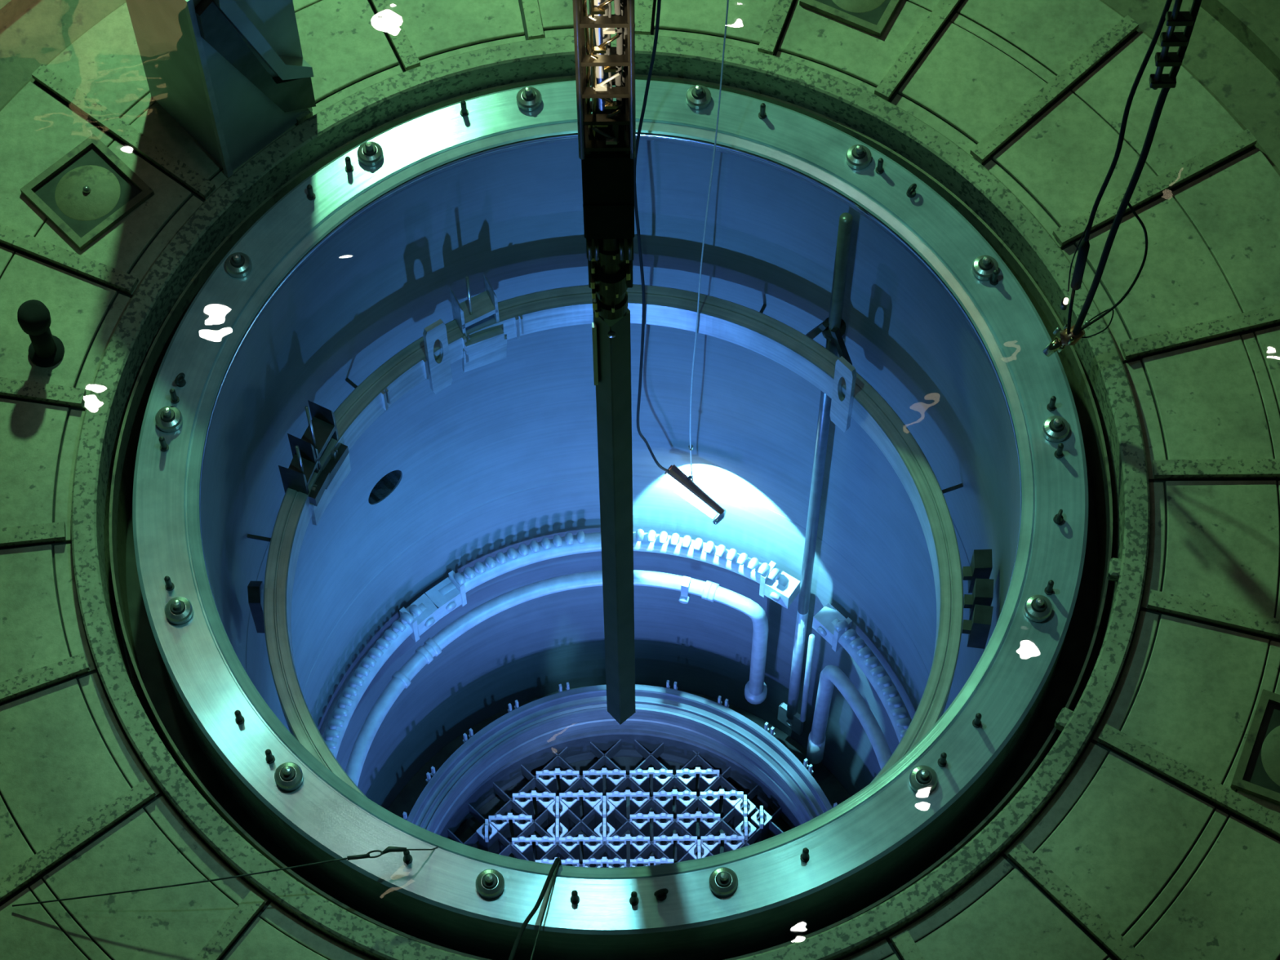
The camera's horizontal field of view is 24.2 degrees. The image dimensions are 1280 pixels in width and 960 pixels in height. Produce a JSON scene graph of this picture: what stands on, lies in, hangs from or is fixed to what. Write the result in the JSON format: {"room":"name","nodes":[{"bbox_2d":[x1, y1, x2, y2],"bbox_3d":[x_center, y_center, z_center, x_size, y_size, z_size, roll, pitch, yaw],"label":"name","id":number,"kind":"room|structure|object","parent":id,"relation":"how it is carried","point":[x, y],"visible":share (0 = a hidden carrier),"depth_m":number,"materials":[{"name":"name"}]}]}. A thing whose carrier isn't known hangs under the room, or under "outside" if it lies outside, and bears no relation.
{"room":"industrial plant","nodes":[
{"label":"industrial plant","id":0,"kind":"room"},
{"bbox_2d":[572,0,635,319],"bbox_3d":[-0.149,-1.855,12.778,0.254,4.420,0.256,0,63,0],"label":"mast","id":1,"kind":"object","parent":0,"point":[606,135],"visible":1,"depth_m":13.27,"materials":[{"name":"metal"}]},
{"bbox_2d":[591,308,635,724],"bbox_3d":[-0.134,0.363,17.148,0.166,5.420,0.161,-38,69,-17],"label":"bundle","id":2,"kind":"object","parent":1,"relation":"hanging from","point":[611,341],"visible":0.91,"depth_m":16.60,"materials":[{"name":"metal"}]},
{"bbox_2d":[200,139,1020,809],"bbox_3d":[-0.182,2.503,25.407,6.020,11.100,6.020,0,63,0],"label":"wall","id":3,"kind":"structure","parent":0,"point":[504,456],"depth_m":24.68,"materials":[{"name":"metal"}]},
{"bbox_2d":[322,593,439,759],"bbox_3d":[-2.431,1.830,26.809,0.363,0.495,1.976,27,66,13],"label":"sparger","id":4,"kind":"object","parent":3,"relation":"attached to","point":[414,620],"visible":0.88,"depth_m":26.78,"materials":[{"name":"metal"}]},
{"bbox_2d":[345,569,768,786],"bbox_3d":[-0.950,1.958,28.191,4.321,2.180,1.258,-22,65,-11],"label":"pipe","id":5,"kind":"object","parent":3,"relation":"attached to","point":[755,690],"visible":0.9,"depth_m":27.54,"materials":[{"name":"metal"}]},
{"bbox_2d":[132,79,1088,959],"bbox_3d":[-0.201,0.168,20.761,6.688,0.900,6.688,0,63,0],"label":"flange","id":6,"kind":"object","parent":3,"relation":"attached to","point":[861,847],"visible":0.93,"depth_m":19.85,"materials":[{"name":"metal"}]},
{"bbox_2d":[155,405,182,432],"bbox_3d":[-3.236,-0.442,20.485,0.184,0.162,0.184,7,64,4],"label":"stud","id":7,"kind":"object","parent":6,"relation":"on","point":[168,419],"visible":1,"depth_m":20.48,"materials":[{"name":"metal"}]},
{"bbox_2d":[164,575,174,591],"bbox_3d":[-3.145,0.681,19.927,0.060,0.150,0.060,0,63,0],"label":"pin","id":8,"kind":"object","parent":6,"relation":"on","point":[169,586],"visible":1,"depth_m":19.93,"materials":[{"name":"metal"}]},
{"bbox_2d":[169,388,179,404],"bbox_3d":[-3.209,-0.585,20.563,0.060,0.150,0.060,0,63,0],"label":"pin","id":9,"kind":"object","parent":6,"relation":"on","point":[175,399],"visible":1,"depth_m":20.57,"materials":[{"name":"metal"}]},
{"bbox_2d":[164,596,192,624],"bbox_3d":[-3.068,0.846,19.837,0.184,0.162,0.184,-18,65,-8],"label":"stud","id":10,"kind":"object","parent":6,"relation":"on","point":[179,610],"visible":1,"depth_m":19.83,"materials":[{"name":"metal"}]},
{"bbox_2d":[174,373,186,386],"bbox_3d":[-3.178,-0.697,20.643,0.080,0.108,0.070,-12,64,-6],"label":"lifting eye","id":11,"kind":"object","parent":6,"relation":"on","point":[180,380],"visible":1,"depth_m":20.65,"materials":[{"name":"metal"}]},
{"bbox_2d":[12,846,438,906],"bbox_3d":[-2.629,2.628,19.189,2.773,0.915,0.165,-7,64,-4],"label":"cable","id":12,"kind":"object","parent":6,"relation":"attached to","point":[389,849],"visible":0.98,"depth_m":18.87,"materials":[{"name":"rubber"}]},
{"bbox_2d":[225,252,252,277],"bbox_3d":[-2.831,-1.540,21.035,0.184,0.162,0.184,29,67,14],"label":"stud","id":13,"kind":"object","parent":6,"relation":"on","point":[237,264],"visible":1,"depth_m":21.02,"materials":[{"name":"metal"}]},
{"bbox_2d":[234,710,244,724],"bbox_3d":[-2.618,1.539,19.493,0.060,0.150,0.060,0,63,0],"label":"pin","id":14,"kind":"object","parent":6,"relation":"on","point":[239,719],"visible":1,"depth_m":19.50,"materials":[{"name":"metal"}]},
{"bbox_2d":[274,762,303,791],"bbox_3d":[-2.274,1.897,19.305,0.184,0.162,0.184,40,70,18],"label":"stud","id":15,"kind":"object","parent":6,"relation":"on","point":[288,776],"visible":1,"depth_m":19.30,"materials":[{"name":"metal"}]},
{"bbox_2d":[357,141,382,166],"bbox_3d":[-1.940,-2.369,21.448,0.184,0.162,0.184,-31,67,-14],"label":"stud","id":16,"kind":"object","parent":6,"relation":"on","point":[370,153],"visible":1,"depth_m":21.44,"materials":[{"name":"metal"}]},
{"bbox_2d":[475,869,504,898],"bbox_3d":[-0.954,2.546,18.973,0.184,0.162,0.184,13,64,7],"label":"stud","id":17,"kind":"object","parent":6,"relation":"on","point":[490,883],"visible":1,"depth_m":18.96,"materials":[{"name":"metal"}]},
{"bbox_2d":[515,86,542,111],"bbox_3d":[-0.806,-2.789,21.655,0.184,0.162,0.184,-10,64,-5],"label":"stud","id":18,"kind":"object","parent":6,"relation":"on","point":[528,98],"visible":1,"depth_m":21.64,"materials":[{"name":"metal"}]},
{"bbox_2d":[508,857,559,959],"bbox_3d":[-0.740,3.109,18.942,0.082,2.112,1.579,14,64,7],"label":"cable","id":19,"kind":"object","parent":6,"relation":"on","point":[536,906],"visible":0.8,"depth_m":18.75,"materials":[{"name":"rubber"}]},
{"bbox_2d":[530,858,561,959],"bbox_3d":[-0.639,3.127,19.188,0.025,1.656,1.338,11,64,6],"label":"wire","id":20,"kind":"object","parent":6,"relation":"on","point":[559,861],"visible":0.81,"depth_m":18.85,"materials":[{"name":"metal"}]},
{"bbox_2d":[653,888,668,901],"bbox_3d":[0.135,2.620,18.962,0.080,0.108,0.070,19,65,9],"label":"lifting eye","id":21,"kind":"object","parent":6,"relation":"on","point":[660,895],"visible":1,"depth_m":18.96,"materials":[{"name":"metal"}]},
{"bbox_2d":[685,84,711,109],"bbox_3d":[0.424,-2.803,21.657,0.184,0.162,0.184,10,64,5],"label":"stud","id":22,"kind":"object","parent":6,"relation":"on","point":[697,96],"visible":1,"depth_m":21.65,"materials":[{"name":"metal"}]},
{"bbox_2d":[709,866,737,897],"bbox_3d":[0.531,2.535,18.973,0.184,0.162,0.184,-13,64,-6],"label":"stud","id":23,"kind":"object","parent":6,"relation":"on","point":[723,882],"visible":1,"depth_m":18.96,"materials":[{"name":"metal"}]},
{"bbox_2d":[800,848,809,862],"bbox_3d":[1.055,2.382,19.055,0.060,0.150,0.060,0,63,0],"label":"pin","id":24,"kind":"object","parent":6,"relation":"on","point":[805,856],"visible":1,"depth_m":19.06,"materials":[{"name":"metal"}]},
{"bbox_2d":[845,144,871,169],"bbox_3d":[1.569,-2.344,21.421,0.184,0.162,0.184,32,68,15],"label":"stud","id":25,"kind":"object","parent":6,"relation":"on","point":[858,157],"visible":1,"depth_m":21.41,"materials":[{"name":"metal"}]},
{"bbox_2d":[906,183,916,197],"bbox_3d":[1.938,-2.071,21.313,0.070,0.108,0.080,4,63,2],"label":"lifting eye","id":26,"kind":"object","parent":6,"relation":"on","point":[911,193],"visible":1,"depth_m":21.32,"materials":[{"name":"metal"}]},
{"bbox_2d":[908,764,937,794],"bbox_3d":[1.831,1.915,19.280,0.184,0.162,0.184,-39,70,-17],"label":"stud","id":27,"kind":"object","parent":6,"relation":"on","point":[922,780],"visible":1,"depth_m":19.27,"materials":[{"name":"metal"}]},
{"bbox_2d":[971,255,998,280],"bbox_3d":[2.430,-1.517,21.003,0.184,0.162,0.184,-29,67,-13],"label":"stud","id":28,"kind":"object","parent":6,"relation":"on","point":[983,266],"visible":1,"depth_m":20.99,"materials":[{"name":"metal"}]},
{"bbox_2d":[1023,594,1052,622],"bbox_3d":[2.646,0.830,19.822,0.184,0.162,0.184,18,65,9],"label":"stud","id":29,"kind":"object","parent":6,"relation":"on","point":[1037,607],"visible":1,"depth_m":19.81,"materials":[{"name":"metal"}]},
{"bbox_2d":[1042,415,1069,442],"bbox_3d":[2.848,-0.373,20.425,0.184,0.162,0.184,-6,63,-3],"label":"stud","id":30,"kind":"object","parent":6,"relation":"on","point":[1055,428],"visible":1,"depth_m":20.42,"materials":[{"name":"metal"}]},
{"bbox_2d":[1053,509,1063,524],"bbox_3d":[2.826,0.244,20.146,0.080,0.108,0.070,-28,66,-13],"label":"lifting eye","id":31,"kind":"object","parent":6,"relation":"on","point":[1058,518],"visible":1,"depth_m":20.16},
{"bbox_2d":[425,528,799,618],"bbox_3d":[-0.248,0.826,27.307,3.412,0.490,0.789,0,63,0],"label":"sparger","id":32,"kind":"object","parent":3,"relation":"attached to","point":[776,584],"visible":0.93,"depth_m":27.23,"materials":[{"name":"metal"}]},
{"bbox_2d":[247,274,993,798],"bbox_3d":[-0.196,0.772,21.961,5.522,1.612,5.639,0,63,0],"label":"ring","id":33,"kind":"object","parent":3,"relation":"attached to","point":[481,326],"visible":0.69,"depth_m":22.57,"materials":[{"name":"metal"}]},
{"bbox_2d":[800,634,814,722],"bbox_3d":[1.589,1.895,28.391,0.063,2.000,0.054,41,70,19],"label":"tube","id":34,"kind":"object","parent":3,"relation":"attached to","point":[811,637],"visible":1,"depth_m":28.30,"materials":[{"name":"metal"}]},
{"bbox_2d":[777,212,853,735],"bbox_3d":[1.491,0.294,25.671,0.440,9.640,0.180,36,69,16],"label":"pole","id":35,"kind":"object","parent":3,"relation":"attached to","point":[833,328],"visible":0.99,"depth_m":24.81,"materials":[{"name":"metal"}]},
{"bbox_2d":[806,665,892,769],"bbox_3d":[2.114,3.142,28.014,0.412,2.450,2.438,-12,64,-6],"label":"pipe","id":36,"kind":"object","parent":3,"relation":"attached to","point":[831,675],"visible":0.51,"depth_m":27.35,"materials":[{"name":"metal"}]},
{"bbox_2d":[812,602,911,742],"bbox_3d":[2.200,2.290,26.559,0.534,0.495,2.758,-15,64,-7],"label":"sparger","id":37,"kind":"object","parent":3,"relation":"attached to","point":[828,622],"visible":0.48,"depth_m":26.77,"materials":[{"name":"metal"}]},
{"bbox_2d":[387,684,850,818],"bbox_3d":[-0.165,4.569,29.517,5.490,0.100,5.490,0,63,0],"label":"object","id":38,"kind":"structure","parent":0,"point":[831,787],"depth_m":30.30,"materials":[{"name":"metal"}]},
{"bbox_2d":[453,756,791,867],"bbox_3d":[-0.163,4.906,30.187,4.480,0.100,4.480,0,63,0],"label":"floor","id":39,"kind":"structure","parent":0,"point":[470,826],"depth_m":30.90,"materials":[{"name":"metal"}]},
{"bbox_2d":[476,818,499,854],"bbox_3d":[-1.528,3.672,30.180,0.158,0.970,0.162,40,70,18],"label":"bundle","id":40,"kind":"object","parent":39,"relation":"on","point":[487,836],"visible":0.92,"depth_m":29.92,"materials":[{"name":"metal"}]},
{"bbox_2d":[488,812,513,853],"bbox_3d":[-1.385,3.563,30.228,0.207,0.981,0.185,-38,69,-17],"label":"bundle","id":41,"kind":"object","parent":39,"relation":"on","point":[500,822],"visible":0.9,"depth_m":29.95,"materials":[{"name":"metal"}]},
{"bbox_2d":[512,812,535,849],"bbox_3d":[-1.176,3.564,30.233,0.162,0.970,0.158,40,70,18],"label":"bundle","id":42,"kind":"object","parent":39,"relation":"on","point":[521,822],"visible":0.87,"depth_m":29.94,"materials":[{"name":"metal"}]},
{"bbox_2d":[511,835,537,861],"bbox_3d":[-1.148,3.772,30.122,0.208,0.981,0.185,-38,69,-17],"label":"bundle","id":43,"kind":"object","parent":39,"relation":"on","point":[523,844],"visible":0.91,"depth_m":29.81,"materials":[{"name":"metal"}]},
{"bbox_2d":[512,790,537,820],"bbox_3d":[-1.151,3.352,30.333,0.208,0.981,0.185,-38,69,-17],"label":"bundle","id":44,"kind":"object","parent":39,"relation":"on","point":[525,801],"visible":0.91,"depth_m":30.02,"materials":[{"name":"metal"}]},
{"bbox_2d":[536,790,555,832],"bbox_3d":[-0.943,3.352,30.338,0.162,0.970,0.158,-41,70,-18],"label":"bundle","id":45,"kind":"object","parent":39,"relation":"on","point":[544,799],"visible":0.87,"depth_m":30.05,"materials":[{"name":"metal"}]},
{"bbox_2d":[535,834,556,860],"bbox_3d":[-0.939,3.772,30.127,0.162,0.970,0.158,-41,70,-18],"label":"bundle","id":46,"kind":"object","parent":39,"relation":"on","point":[544,844],"visible":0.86,"depth_m":29.83,"materials":[{"name":"metal"}]},
{"bbox_2d":[536,768,560,795],"bbox_3d":[-0.918,3.140,30.439,0.207,0.981,0.185,-38,69,-17],"label":"bundle","id":47,"kind":"object","parent":39,"relation":"on","point":[548,778],"visible":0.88,"depth_m":30.11,"materials":[{"name":"metal"}]},
{"bbox_2d":[546,818,568,858],"bbox_3d":[-0.823,3.666,30.180,0.158,0.970,0.162,40,70,18],"label":"bundle","id":48,"kind":"object","parent":39,"relation":"on","point":[557,831],"visible":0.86,"depth_m":29.85,"materials":[{"name":"metal"}]},
{"bbox_2d":[546,795,568,832],"bbox_3d":[-0.824,3.456,30.286,0.158,0.970,0.162,40,70,18],"label":"bundle","id":49,"kind":"object","parent":39,"relation":"on","point":[558,810],"visible":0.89,"depth_m":30.00,"materials":[{"name":"metal"}]},
{"bbox_2d":[560,856,579,866],"bbox_3d":[-0.703,3.980,30.022,0.162,0.970,0.158,-41,70,-18],"label":"bundle","id":50,"kind":"object","parent":39,"relation":"on","point":[569,861],"visible":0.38,"depth_m":29.62,"materials":[{"name":"metal"}]},
{"bbox_2d":[560,768,581,805],"bbox_3d":[-0.709,3.140,30.444,0.162,0.970,0.158,-41,70,-18],"label":"bundle","id":51,"kind":"object","parent":39,"relation":"on","point":[568,777],"visible":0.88,"depth_m":30.12,"materials":[{"name":"metal"}]},
{"bbox_2d":[559,790,584,831],"bbox_3d":[-0.681,3.348,30.333,0.207,0.981,0.185,-38,69,-17],"label":"bundle","id":52,"kind":"object","parent":39,"relation":"on","point":[571,800],"visible":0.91,"depth_m":30.05,"materials":[{"name":"metal"}]},
{"bbox_2d":[559,834,584,863],"bbox_3d":[-0.678,3.768,30.122,0.207,0.981,0.185,-38,69,-17],"label":"bundle","id":53,"kind":"object","parent":39,"relation":"on","point":[571,844],"visible":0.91,"depth_m":29.79,"materials":[{"name":"metal"}]},
{"bbox_2d":[582,789,602,832],"bbox_3d":[-0.473,3.348,30.338,0.162,0.970,0.158,-41,70,-18],"label":"bundle","id":54,"kind":"object","parent":39,"relation":"on","point":[590,799],"visible":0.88,"depth_m":30.06,"materials":[{"name":"metal"}]},
{"bbox_2d":[582,834,604,867],"bbox_3d":[-0.469,3.768,30.127,0.162,0.970,0.158,-41,70,-18],"label":"bundle","id":55,"kind":"object","parent":39,"relation":"on","point":[591,844],"visible":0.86,"depth_m":29.82,"materials":[{"name":"metal"}]},
{"bbox_2d":[582,768,608,796],"bbox_3d":[-0.448,3.136,30.439,0.207,0.981,0.185,-38,69,-17],"label":"bundle","id":56,"kind":"object","parent":39,"relation":"on","point":[593,777],"visible":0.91,"depth_m":30.11,"materials":[{"name":"metal"}]},
{"bbox_2d":[582,856,608,867],"bbox_3d":[-0.441,3.976,30.017,0.207,0.981,0.185,-38,69,-17],"label":"bundle","id":57,"kind":"object","parent":39,"relation":"on","point":[593,862],"visible":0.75,"depth_m":29.62,"materials":[{"name":"metal"}]},
{"bbox_2d":[594,817,614,867],"bbox_3d":[-0.352,3.662,30.180,0.158,0.970,0.162,40,70,18],"label":"bundle","id":58,"kind":"object","parent":39,"relation":"on","point":[605,830],"visible":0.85,"depth_m":29.86,"materials":[{"name":"metal"}]},
{"bbox_2d":[594,795,615,832],"bbox_3d":[-0.354,3.452,30.286,0.158,0.970,0.162,40,70,18],"label":"bundle","id":59,"kind":"object","parent":39,"relation":"on","point":[606,810],"visible":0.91,"depth_m":30.01,"materials":[{"name":"metal"}]},
{"bbox_2d":[606,856,626,867],"bbox_3d":[-0.233,3.976,30.022,0.162,0.970,0.158,-41,70,-18],"label":"bundle","id":60,"kind":"object","parent":39,"relation":"on","point":[615,862],"visible":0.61,"depth_m":29.64,"materials":[{"name":"metal"}]},
{"bbox_2d":[606,768,626,804],"bbox_3d":[-0.239,3.136,30.444,0.162,0.970,0.158,-41,70,-18],"label":"bundle","id":61,"kind":"object","parent":39,"relation":"on","point":[615,777],"visible":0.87,"depth_m":30.15,"materials":[{"name":"metal"}]},
{"bbox_2d":[606,789,631,831],"bbox_3d":[-0.211,3.344,30.333,0.207,0.981,0.185,-38,69,-17],"label":"bundle","id":62,"kind":"object","parent":39,"relation":"on","point":[618,799],"visible":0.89,"depth_m":30.05,"materials":[{"name":"metal"}]},
{"bbox_2d":[606,834,631,862],"bbox_3d":[-0.208,3.764,30.122,0.207,0.981,0.185,-38,69,-17],"label":"bundle","id":63,"kind":"object","parent":39,"relation":"on","point":[617,843],"visible":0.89,"depth_m":29.80,"materials":[{"name":"metal"}]},
{"bbox_2d":[403,680,837,839],"bbox_3d":[-0.166,4.448,29.275,4.570,2.240,4.570,-11,64,-5],"label":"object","id":64,"kind":"object","parent":39,"relation":"on","point":[532,725],"visible":0.56,"depth_m":29.33,"materials":[{"name":"metal"}]},
{"bbox_2d":[440,728,799,866],"bbox_3d":[-0.166,4.537,29.454,4.480,0.440,4.480,0,63,0],"label":"grid","id":65,"kind":"object","parent":64,"relation":"attached to","point":[554,753],"visible":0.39,"depth_m":30.17,"materials":[{"name":"metal"}]},
{"bbox_2d":[629,789,649,814],"bbox_3d":[-0.003,3.344,30.338,0.162,0.970,0.158,-41,70,-18],"label":"bundle","id":66,"kind":"object","parent":39,"relation":"on","point":[637,799],"visible":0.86,"depth_m":30.04,"materials":[{"name":"metal"}]},
{"bbox_2d":[630,833,649,859],"bbox_3d":[0.001,3.764,30.127,0.162,0.970,0.158,-41,70,-18],"label":"bundle","id":67,"kind":"object","parent":39,"relation":"on","point":[638,843],"visible":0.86,"depth_m":29.84,"materials":[{"name":"metal"}]},
{"bbox_2d":[629,767,654,792],"bbox_3d":[0.022,3.132,30.439,0.207,0.981,0.185,-38,69,-17],"label":"bundle","id":68,"kind":"object","parent":39,"relation":"on","point":[641,777],"visible":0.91,"depth_m":30.09,"materials":[{"name":"metal"}]},
{"bbox_2d":[630,811,654,836],"bbox_3d":[0.025,3.552,30.228,0.207,0.981,0.185,-38,69,-17],"label":"bundle","id":69,"kind":"object","parent":39,"relation":"on","point":[641,821],"visible":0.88,"depth_m":29.89,"materials":[{"name":"metal"}]},
{"bbox_2d":[630,856,655,866],"bbox_3d":[0.029,3.972,30.017,0.207,0.981,0.185,-38,69,-17],"label":"bundle","id":70,"kind":"object","parent":39,"relation":"on","point":[640,861],"visible":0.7,"depth_m":29.62,"materials":[{"name":"metal"}]},
{"bbox_2d":[653,767,672,791],"bbox_3d":[0.231,3.132,30.444,0.162,0.970,0.158,-41,70,-18],"label":"bundle","id":71,"kind":"object","parent":39,"relation":"on","point":[660,777],"visible":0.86,"depth_m":30.12,"materials":[{"name":"metal"}]},
{"bbox_2d":[653,811,673,839],"bbox_3d":[0.234,3.552,30.233,0.162,0.970,0.158,-41,70,-18],"label":"bundle","id":72,"kind":"object","parent":39,"relation":"on","point":[661,821],"visible":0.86,"depth_m":29.93,"materials":[{"name":"metal"}]},
{"bbox_2d":[653,856,673,865],"bbox_3d":[0.237,3.972,30.022,0.162,0.970,0.158,-41,70,-18],"label":"bundle","id":73,"kind":"object","parent":39,"relation":"on","point":[663,860],"visible":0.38,"depth_m":29.62,"materials":[{"name":"metal"}]},
{"bbox_2d":[653,789,678,814],"bbox_3d":[0.259,3.340,30.333,0.207,0.981,0.185,-38,69,-17],"label":"bundle","id":74,"kind":"object","parent":39,"relation":"on","point":[664,798],"visible":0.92,"depth_m":29.99,"materials":[{"name":"metal"}]},
{"bbox_2d":[653,833,679,858],"bbox_3d":[0.262,3.760,30.122,0.207,0.981,0.185,-38,69,-17],"label":"bundle","id":75,"kind":"object","parent":39,"relation":"on","point":[664,843],"visible":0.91,"depth_m":29.79,"materials":[{"name":"metal"}]},
{"bbox_2d":[675,788,696,817],"bbox_3d":[0.467,3.341,30.338,0.162,0.970,0.158,-41,70,-18],"label":"bundle","id":76,"kind":"object","parent":39,"relation":"on","point":[685,798],"visible":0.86,"depth_m":30.05,"materials":[{"name":"metal"}]},
{"bbox_2d":[676,833,697,862],"bbox_3d":[0.471,3.760,30.127,0.162,0.970,0.158,-41,70,-18],"label":"bundle","id":77,"kind":"object","parent":39,"relation":"on","point":[685,843],"visible":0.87,"depth_m":29.83,"materials":[{"name":"metal"}]},
{"bbox_2d":[675,767,701,804],"bbox_3d":[0.492,3.128,30.439,0.207,0.981,0.185,-38,69,-17],"label":"bundle","id":78,"kind":"object","parent":39,"relation":"on","point":[686,776],"visible":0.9,"depth_m":30.11,"materials":[{"name":"metal"}]},
{"bbox_2d":[675,811,702,847],"bbox_3d":[0.495,3.548,30.228,0.207,0.981,0.185,-38,69,-17],"label":"bundle","id":79,"kind":"object","parent":39,"relation":"on","point":[687,820],"visible":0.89,"depth_m":29.89,"materials":[{"name":"metal"}]},
{"bbox_2d":[688,839,709,860],"bbox_3d":[0.589,3.865,30.075,0.158,0.970,0.162,40,70,18],"label":"bundle","id":80,"kind":"object","parent":39,"relation":"on","point":[698,851],"visible":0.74,"depth_m":29.75,"materials":[{"name":"metal"}]},
{"bbox_2d":[698,767,719,795],"bbox_3d":[0.701,3.129,30.444,0.162,0.970,0.158,-41,70,-18],"label":"bundle","id":81,"kind":"object","parent":39,"relation":"on","point":[708,776],"visible":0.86,"depth_m":30.15,"materials":[{"name":"metal"}]},
{"bbox_2d":[699,810,719,839],"bbox_3d":[0.704,3.549,30.233,0.162,0.970,0.158,-41,70,-18],"label":"bundle","id":82,"kind":"object","parent":39,"relation":"on","point":[708,820],"visible":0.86,"depth_m":29.95,"materials":[{"name":"metal"}]},
{"bbox_2d":[698,788,724,826],"bbox_3d":[0.729,3.337,30.333,0.207,0.981,0.185,-38,69,-17],"label":"bundle","id":83,"kind":"object","parent":39,"relation":"on","point":[711,798],"visible":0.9,"depth_m":30.00,"materials":[{"name":"metal"}]},
{"bbox_2d":[700,833,726,855],"bbox_3d":[0.732,3.756,30.122,0.207,0.981,0.185,-38,69,-17],"label":"bundle","id":84,"kind":"object","parent":39,"relation":"on","point":[712,842],"visible":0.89,"depth_m":29.77,"materials":[{"name":"metal"}]},
{"bbox_2d":[721,788,742,829],"bbox_3d":[0.937,3.337,30.338,0.162,0.970,0.158,-41,70,-18],"label":"bundle","id":85,"kind":"object","parent":39,"relation":"on","point":[731,798],"visible":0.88,"depth_m":30.06,"materials":[{"name":"metal"}]},
{"bbox_2d":[723,832,744,853],"bbox_3d":[0.941,3.757,30.127,0.162,0.970,0.158,-41,70,-18],"label":"bundle","id":86,"kind":"object","parent":39,"relation":"on","point":[733,842],"visible":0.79,"depth_m":29.78,"materials":[{"name":"metal"}]},
{"bbox_2d":[733,795,755,831],"bbox_3d":[1.056,3.441,30.286,0.158,0.970,0.162,40,70,18],"label":"bundle","id":87,"kind":"object","parent":39,"relation":"on","point":[744,808],"visible":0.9,"depth_m":30.00,"materials":[{"name":"metal"}]},
{"bbox_2d":[735,817,755,844],"bbox_3d":[1.057,3.651,30.180,0.158,0.970,0.162,40,70,18],"label":"bundle","id":88,"kind":"object","parent":39,"relation":"on","point":[747,829],"visible":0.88,"depth_m":29.85,"materials":[{"name":"metal"}]},
{"bbox_2d":[751,805,772,843],"bbox_3d":[1.217,3.545,30.233,0.158,0.970,0.162,40,70,18],"label":"bundle","id":89,"kind":"object","parent":39,"relation":"on","point":[765,832],"visible":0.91,"depth_m":29.95,"materials":[{"name":"metal"}]},
{"bbox_2d":[0,0,1279,959],"bbox_3d":[-0.200,0.198,20.821,10.840,0.965,10.840,0,63,0],"label":"floor","id":90,"kind":"structure","parent":0,"point":[1117,828],"depth_m":20.71,"materials":[{"name":"metal"}]},
{"bbox_2d":[17,299,64,367],"bbox_3d":[-4.159,-1.026,20.696,0.250,0.595,0.250,0,63,0],"label":"bollard","id":91,"kind":"object","parent":90,"relation":"on","point":[46,349],"visible":1,"depth_m":20.62,"materials":[{"name":"black metal"}]},
{"bbox_2d":[20,133,154,250],"bbox_3d":[-3.979,-2.081,21.503,0.680,0.090,0.680,-41,70,-18],"label":"floor hatch","id":92,"kind":"object","parent":90,"relation":"on","point":[90,189],"visible":1,"depth_m":21.51,"materials":[{"name":"metal"}]},
{"bbox_2d":[125,0,315,177],"bbox_3d":[-2.948,-3.193,20.910,0.821,2.150,1.012,-38,69,-17],"label":"support column","id":93,"kind":"structure","parent":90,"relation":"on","point":[234,75],"depth_m":20.91,"materials":[{"name":"metal"}]},
{"bbox_2d":[0,0,1279,959],"bbox_3d":[-0.201,0.185,20.796,18.000,1.020,18.000,0,63,0],"label":"trim","id":94,"kind":"structure","parent":90,"relation":"on","point":[1233,51],"depth_m":22.15,"materials":[{"name":"metal"}]},
{"bbox_2d":[799,0,900,37],"bbox_3d":[1.629,-3.690,22.289,0.660,0.090,0.660,24,66,12],"label":"floor hatch","id":95,"kind":"object","parent":90,"relation":"on","point":[870,16],"visible":1,"depth_m":22.20,"materials":[{"name":"metal"}]},
{"bbox_2d":[1230,688,1279,804],"bbox_3d":[4.313,1.801,19.518,0.720,0.090,0.720,20,65,10],"label":"floor hatch","id":96,"kind":"object","parent":90,"relation":"on","point":[1257,773],"visible":1,"depth_m":19.53,"materials":[{"name":"metal"}]},
{"bbox_2d":[1042,0,1201,356],"bbox_3d":[3.008,-2.834,16.560,0.591,8.522,0.177,-8,64,-4],"label":"cable","id":97,"kind":"object","parent":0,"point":[1069,335],"visible":1,"depth_m":18.31,"materials":[{"name":"metal"}]},
{"bbox_2d":[1060,297,1068,310],"bbox_3d":[2.816,-1.172,19.810,0.044,0.140,0.058,0,63,0],"label":"lamp","id":98,"kind":"object","parent":97,"relation":"attached to","point":[1064,301],"depth_m":19.80,"materials":[{"name":"metal"}]},
{"bbox_2d":[1071,239,1089,290],"bbox_3d":[2.869,-1.412,19.450,0.068,0.601,0.082,41,70,19],"label":"canister","id":99,"kind":"object","parent":97,"relation":"on","point":[1084,246],"depth_m":19.40,"materials":[{"name":"black rubber"}]},
{"label":"water surface","id":100,"kind":"object","parent":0,"visible":0},
{"bbox_2d":[633,0,669,472],"bbox_3d":[0.093,-2.966,19.674,0.305,13.945,0.544,0,63,0],"label":"cable","id":101,"kind":"object","parent":100,"relation":"hanging from","point":[659,2],"visible":0.93,"depth_m":21.98,"materials":[{"name":"black rubber"}]},
{"bbox_2d":[688,0,728,480],"bbox_3d":[0.498,-3.017,19.739,0.223,14.021,0.306,0,63,0],"label":"rope","id":102,"kind":"object","parent":100,"relation":"hanging from","point":[691,446],"visible":1,"depth_m":21.69,"materials":[{"name":"fabric"}]},
{"bbox_2d":[664,464,725,524],"bbox_3d":[0.475,0.121,26.007,0.642,0.276,0.178,37,69,17],"label":"floodlight","id":103,"kind":"object","parent":102,"relation":"hanging from","point":[683,482],"visible":1,"depth_m":25.98,"materials":[{"name":"metal"}]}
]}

